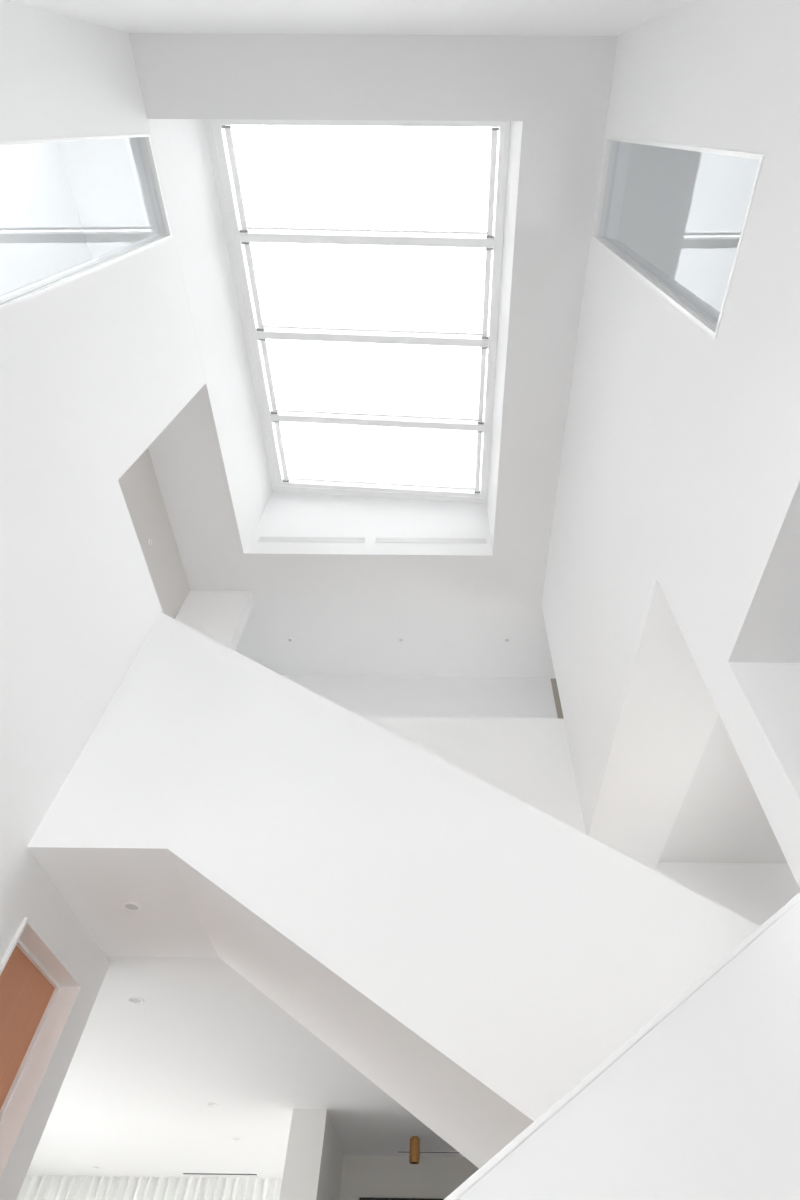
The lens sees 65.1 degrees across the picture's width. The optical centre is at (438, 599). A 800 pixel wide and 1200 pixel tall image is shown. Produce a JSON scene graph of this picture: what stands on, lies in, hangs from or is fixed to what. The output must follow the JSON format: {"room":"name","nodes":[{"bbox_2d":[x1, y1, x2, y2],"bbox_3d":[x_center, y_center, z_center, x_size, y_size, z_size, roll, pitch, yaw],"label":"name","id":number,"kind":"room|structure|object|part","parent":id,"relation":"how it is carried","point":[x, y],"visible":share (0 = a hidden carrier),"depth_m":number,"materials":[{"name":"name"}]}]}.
{"room":"stairwell","nodes":[
{"label":"stairwell","id":0,"kind":"room"},
{"bbox_2d":[0,142,91,296],"bbox_3d":[-2.469,-1.677,2.909,0.150,3.013,1.679,1,-52,0],"label":"wall","id":1,"kind":"structure","parent":0,"point":[42,236],"depth_m":3.70,"materials":[{"name":"white paint"}]},
{"bbox_2d":[0,0,205,1199],"bbox_3d":[-1.890,0.132,2.561,0.150,5.763,4.114,1,-52,0],"label":"wall","id":2,"kind":"structure","parent":0,"point":[96,365],"depth_m":3.04,"materials":[{"name":"white paint"}]},
{"bbox_2d":[0,917,82,1182],"bbox_3d":[-1.904,2.371,2.076,0.166,2.261,0.712,1,-52,0],"label":"door","id":3,"kind":"structure","parent":2,"relation":"in","point":[39,992],"depth_m":2.89,"materials":[{"name":"orange wood"}]},
{"bbox_2d":[0,134,171,311],"bbox_3d":[-1.830,-1.908,3.050,0.079,2.411,0.555,1,-52,0],"label":"window","id":4,"kind":"structure","parent":2,"relation":"in","point":[143,140],"depth_m":3.56,"materials":[{"name":"white metal"}]},
{"bbox_3d":[-1.823,-1.908,3.050,0.012,2.411,0.555,1,-52,0],"label":"frame","id":5,"kind":"part","parent":4,"relation":"part of","materials":[{"name":"white"}]},
{"bbox_2d":[118,448,189,618],"bbox_3d":[-2.479,-0.093,4.130,0.150,3.013,2.320,1,-52,0],"label":"wall","id":6,"kind":"structure","parent":0,"point":[139,485],"depth_m":5.28,"materials":[{"name":"white paint"}]},
{"bbox_2d":[175,590,254,650],"bbox_3d":[-2.502,0.881,4.881,1.377,3.013,0.142,1,-52,0],"label":"wall","id":7,"kind":"structure","parent":0,"point":[222,616],"depth_m":5.76,"materials":[{"name":"white paint"}]},
{"bbox_2d":[26,859,463,1178],"bbox_3d":[-2.626,3.982,5.186,7.183,0.293,7.335,1,-52,0],"label":"ceiling","id":8,"kind":"structure","parent":0,"point":[139,1080],"depth_m":4.60,"materials":[{"name":"white paint"}]},
{"bbox_2d":[122,902,140,911],"bbox_3d":[-1.517,1.517,3.085,0.092,0.006,0.092,1,-52,0],"label":"recessed light","id":9,"kind":"object","parent":8,"relation":"in","point":[129,906],"visible":1,"depth_m":3.08,"materials":[{"name":"white"}]},
{"bbox_2d":[125,996,143,1003],"bbox_3d":[-1.861,2.455,3.828,0.112,0.006,0.112,1,-52,0],"label":"recessed light","id":10,"kind":"object","parent":8,"relation":"in","point":[131,999],"visible":1,"depth_m":3.82,"materials":[{"name":"white"}]},
{"bbox_2d":[16,1175,281,1199],"bbox_3d":[-3.502,7.012,5.816,4.480,2.450,0.105,1,-52,0],"label":"curtain","id":11,"kind":"object","parent":8,"relation":"hanging from","point":[36,1187],"visible":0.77,"depth_m":6.71,"materials":[{"name":"fabric"}]},
{"bbox_2d":[205,1102,216,1105],"bbox_3d":[-1.870,4.144,5.131,0.096,0.006,0.096,1,-52,0],"label":"recessed light","id":12,"kind":"object","parent":8,"relation":"in","point":[207,1103],"visible":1,"depth_m":5.13,"materials":[{"name":"white"}]},
{"bbox_2d":[182,1172,257,1175],"bbox_3d":[-2.330,6.124,6.663,0.802,0.004,0.082,1,-52,0],"label":"ceiling vent","id":13,"kind":"object","parent":8,"relation":"in","point":[183,1173],"visible":1,"depth_m":6.66,"materials":[{"name":"white metal"}]},
{"bbox_2d":[409,1136,419,1163],"bbox_3d":[-0.215,4.957,5.630,0.092,0.180,0.092,1,-52,0],"label":"ceiling spotlight","id":14,"kind":"object","parent":8,"relation":"attached to","point":[414,1153],"visible":1,"depth_m":5.60,"materials":[{"name":"gold metal"}]},
{"bbox_2d":[397,1151,459,1153],"bbox_3d":[0.191,5.331,6.025,1.178,0.004,0.056,1,-52,0],"label":"track","id":15,"kind":"object","parent":8,"relation":"in","point":[449,1152],"visible":0.54,"depth_m":6.03,"materials":[{"name":"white metal"}]},
{"bbox_2d":[279,1109,342,1199],"bbox_3d":[-1.082,5.601,4.690,0.282,2.470,1.550,1,-52,0],"label":"wall","id":16,"kind":"structure","parent":0,"point":[314,1155],"depth_m":5.04,"materials":[{"name":"white paint"}]},
{"bbox_2d":[7,0,691,35],"bbox_3d":[0.344,-2.286,2.224,5.770,3.306,0.150,1,-52,0],"label":"wall","id":17,"kind":"structure","parent":0,"point":[364,17],"depth_m":2.91,"materials":[{"name":"white paint"}]},
{"bbox_2d":[57,33,759,676],"bbox_3d":[0.104,-0.967,5.407,6.550,0.120,6.129,1,-52,0],"label":"ceiling","id":18,"kind":"structure","parent":0,"point":[683,212],"depth_m":4.26,"materials":[{"name":"white paint"}]},
{"bbox_2d":[148,119,272,551],"bbox_3d":[-1.790,-2.066,5.285,0.011,1.236,3.178,1,-52,0],"label":"wall","id":19,"kind":"structure","parent":18,"relation":"attached to","point":[181,147],"depth_m":4.97,"materials":[{"name":"white paint"}]},
{"bbox_2d":[246,119,439,120],"bbox_3d":[-0.627,-3.450,4.364,2.297,1.486,0.151,1,-52,0],"label":"trim","id":20,"kind":"structure","parent":18,"relation":"attached to","point":[246,119],"depth_m":3.82,"materials":[{"name":"white paint"}]},
{"bbox_2d":[244,480,492,555],"bbox_3d":[-0.644,-0.814,6.396,2.297,1.486,0.150,1,-52,0],"label":"wall","id":21,"kind":"structure","parent":18,"relation":"attached to","point":[285,514],"depth_m":6.20,"materials":[{"name":"white paint"}]},
{"bbox_2d":[258,536,365,541],"bbox_3d":[-1.206,-0.578,5.957,1.023,0.080,0.006,1,-52,0],"label":"air vent","id":22,"kind":"object","parent":21,"relation":"in","point":[260,539],"visible":1,"depth_m":5.95,"materials":[{"name":"white metal"}]},
{"bbox_2d":[375,537,486,542],"bbox_3d":[-0.071,-0.567,5.953,1.067,0.080,0.006,1,-52,0],"label":"air vent","id":23,"kind":"object","parent":21,"relation":"in","point":[377,540],"visible":1,"depth_m":5.95,"materials":[{"name":"white metal"}]},
{"bbox_2d":[339,1156,478,1199],"bbox_3d":[0.967,6.293,5.202,4.390,2.470,0.150,1,-52,0],"label":"wall","id":24,"kind":"structure","parent":0,"point":[362,1176],"depth_m":6.02,"materials":[{"name":"white paint"}]},
{"bbox_2d":[359,1198,443,1199],"bbox_3d":[0.403,6.341,5.053,2.316,2.167,0.090,1,-52,0],"label":"window","id":25,"kind":"structure","parent":24,"relation":"in","point":[359,1198],"depth_m":5.88,"materials":[{"name":"black"}]},
{"bbox_2d":[282,675,556,717],"bbox_3d":[0.004,1.800,5.563,6.400,3.013,0.155,1,-52,0],"label":"wall","id":26,"kind":"structure","parent":0,"point":[364,696],"depth_m":6.49,"materials":[{"name":"white paint"}]},
{"bbox_2d":[549,677,563,718],"bbox_3d":[1.638,1.775,5.524,0.922,3.010,0.058,1,-52,0],"label":"door","id":27,"kind":"structure","parent":26,"relation":"in","point":[555,693],"depth_m":6.47,"materials":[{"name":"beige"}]},
{"bbox_2d":[362,717,586,834],"bbox_3d":[-0.417,1.449,4.377,2.806,1.555,0.120,1,-52,0],"label":"wall","id":28,"kind":"structure","parent":0,"point":[529,760],"depth_m":4.69,"materials":[{"name":"white paint"}]},
{"bbox_2d":[487,121,522,554],"bbox_3d":[0.588,-2.121,5.375,0.150,1.486,3.480,1,-52,0],"label":"wall","id":29,"kind":"structure","parent":0,"point":[515,139],"depth_m":4.88,"materials":[{"name":"white paint"}]},
{"bbox_2d":[204,119,509,503],"bbox_3d":[-0.632,-2.361,5.678,2.295,0.474,3.176,1,-52,0],"label":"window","id":30,"kind":"structure","parent":29,"relation":"attached to","point":[216,136],"depth_m":5.56,"materials":[{"name":"white metal"}]},
{"bbox_2d":[222,125,499,237],"bbox_3d":[-0.603,-3.267,4.895,2.100,0.270,0.712,1,-52,0],"label":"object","id":31,"kind":"structure","parent":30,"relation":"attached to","point":[228,132],"depth_m":4.99,"materials":[{"name":"metal"}]},
{"bbox_3d":[-1.612,-3.343,4.986,0.048,0.048,0.706,1,-52,0],"label":"rail","id":32,"kind":"part","parent":31,"relation":"part of","materials":[{"name":"white metal"}]},
{"bbox_3d":[0.414,-3.196,4.812,0.046,0.048,0.706,1,-52,0],"label":"rail","id":33,"kind":"part","parent":31,"relation":"part of","materials":[{"name":"white metal"}]},
{"bbox_2d":[242,242,492,338],"bbox_3d":[-0.606,-2.663,5.390,2.100,0.270,0.712,1,-52,0],"label":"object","id":34,"kind":"structure","parent":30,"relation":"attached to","point":[247,246],"depth_m":5.50,"materials":[{"name":"metal"}]},
{"bbox_3d":[-1.615,-2.740,5.481,0.048,0.048,0.706,1,-52,0],"label":"rail","id":35,"kind":"part","parent":34,"relation":"part of","materials":[{"name":"white metal"}]},
{"bbox_3d":[0.410,-2.593,5.307,0.046,0.048,0.706,1,-52,0],"label":"rail","id":36,"kind":"part","parent":34,"relation":"part of","materials":[{"name":"white metal"}]},
{"bbox_2d":[258,339,487,423],"bbox_3d":[-0.610,-2.056,5.888,2.100,0.270,0.722,1,-52,0],"label":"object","id":37,"kind":"structure","parent":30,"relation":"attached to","point":[275,410],"depth_m":6.01,"materials":[{"name":"metal"}]},
{"bbox_3d":[-1.619,-2.133,5.979,0.048,0.048,0.716,1,-52,0],"label":"rail","id":38,"kind":"part","parent":37,"relation":"part of","materials":[{"name":"white metal"}]},
{"bbox_3d":[0.406,-1.986,5.805,0.046,0.048,0.716,1,-52,0],"label":"rail","id":39,"kind":"part","parent":37,"relation":"part of","materials":[{"name":"white metal"}]},
{"bbox_2d":[272,421,483,492],"bbox_3d":[-0.613,-1.459,6.377,2.100,0.269,0.685,1,-52,0],"label":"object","id":40,"kind":"structure","parent":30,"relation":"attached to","point":[277,423],"depth_m":6.50,"materials":[{"name":"metal"}]},
{"bbox_3d":[-1.622,-1.536,6.468,0.048,0.047,0.679,1,-52,0],"label":"rail","id":41,"kind":"part","parent":40,"relation":"part of","materials":[{"name":"white metal"}]},
{"bbox_3d":[0.403,-1.389,6.294,0.046,0.047,0.679,1,-52,0],"label":"rail","id":42,"kind":"part","parent":40,"relation":"part of","materials":[{"name":"white metal"}]},
{"bbox_2d":[593,623,718,870],"bbox_3d":[1.255,0.839,3.739,0.532,0.282,2.573,1,-52,0],"label":"wall","id":43,"kind":"structure","parent":0,"point":[683,714],"depth_m":3.62,"materials":[{"name":"white paint"}]},
{"bbox_2d":[541,0,799,888],"bbox_3d":[1.066,0.170,2.559,0.150,5.763,4.141,1,-52,0],"label":"wall","id":44,"kind":"structure","parent":0,"point":[677,500],"depth_m":2.49,"materials":[{"name":"white paint"}]},
{"bbox_2d":[593,137,763,337],"bbox_3d":[1.046,-1.869,3.009,0.079,2.335,0.539,1,-52,0],"label":"window","id":45,"kind":"structure","parent":44,"relation":"in","point":[708,322],"depth_m":2.97,"materials":[{"name":"white metal"}]},
{"bbox_3d":[1.039,-1.869,3.009,0.012,2.335,0.539,1,-52,0],"label":"frame","id":46,"kind":"part","parent":45,"relation":"part of","materials":[{"name":"white"}]},
{"bbox_3d":[1.065,-1.868,3.009,0.041,2.335,0.539,1,-52,0],"label":"sash","id":47,"kind":"part","parent":45,"relation":"part of","materials":[{"name":"white"}]},
{"bbox_2d":[659,715,786,862],"bbox_3d":[2.289,0.818,3.776,1.535,0.180,2.573,1,-52,0],"label":"ceiling","id":48,"kind":"structure","parent":0,"point":[721,818],"depth_m":4.16,"materials":[{"name":"white paint"}]},
{"bbox_2d":[655,862,799,925],"bbox_3d":[2.002,2.931,3.280,2.067,3.550,0.172,1,-52,0],"label":"wall","id":49,"kind":"structure","parent":0,"point":[755,892],"depth_m":4.37,"materials":[{"name":"white paint"}]},
{"bbox_2d":[772,602,799,662],"bbox_3d":[2.112,-2.028,0.572,1.917,0.282,5.466,1,-52,0],"label":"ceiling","id":50,"kind":"structure","parent":0,"point":[788,651],"depth_m":2.08,"materials":[{"name":"white paint"}]},
{"bbox_3d":[-1.523,2.973,1.045,9.400,0.100,14.000,1,-52,0],"label":"floor","id":51,"kind":"structure","parent":0,"visible":0},
{"bbox_2d":[444,892,799,1199],"bbox_3d":[0.302,1.695,1.250,2.085,1.815,0.912,1,-52,0],"label":"staircase","id":52,"kind":"structure","parent":51,"relation":"on","point":[702,1102],"depth_m":1.32,"materials":[{"name":"white paint"}]},
{"bbox_3d":[2.191,2.288,1.867,1.690,0.200,2.573,1,-52,0],"label":"floor","id":53,"kind":"structure","parent":0,"visible":0},
{"bbox_2d":[27,613,759,1168],"bbox_3d":[-0.214,1.524,3.115,3.223,3.262,1.090,1,-52,0],"label":"staircase","id":54,"kind":"structure","parent":53,"relation":"on","point":[473,953],"depth_m":2.70,"materials":[{"name":"white paint"}]}
]}

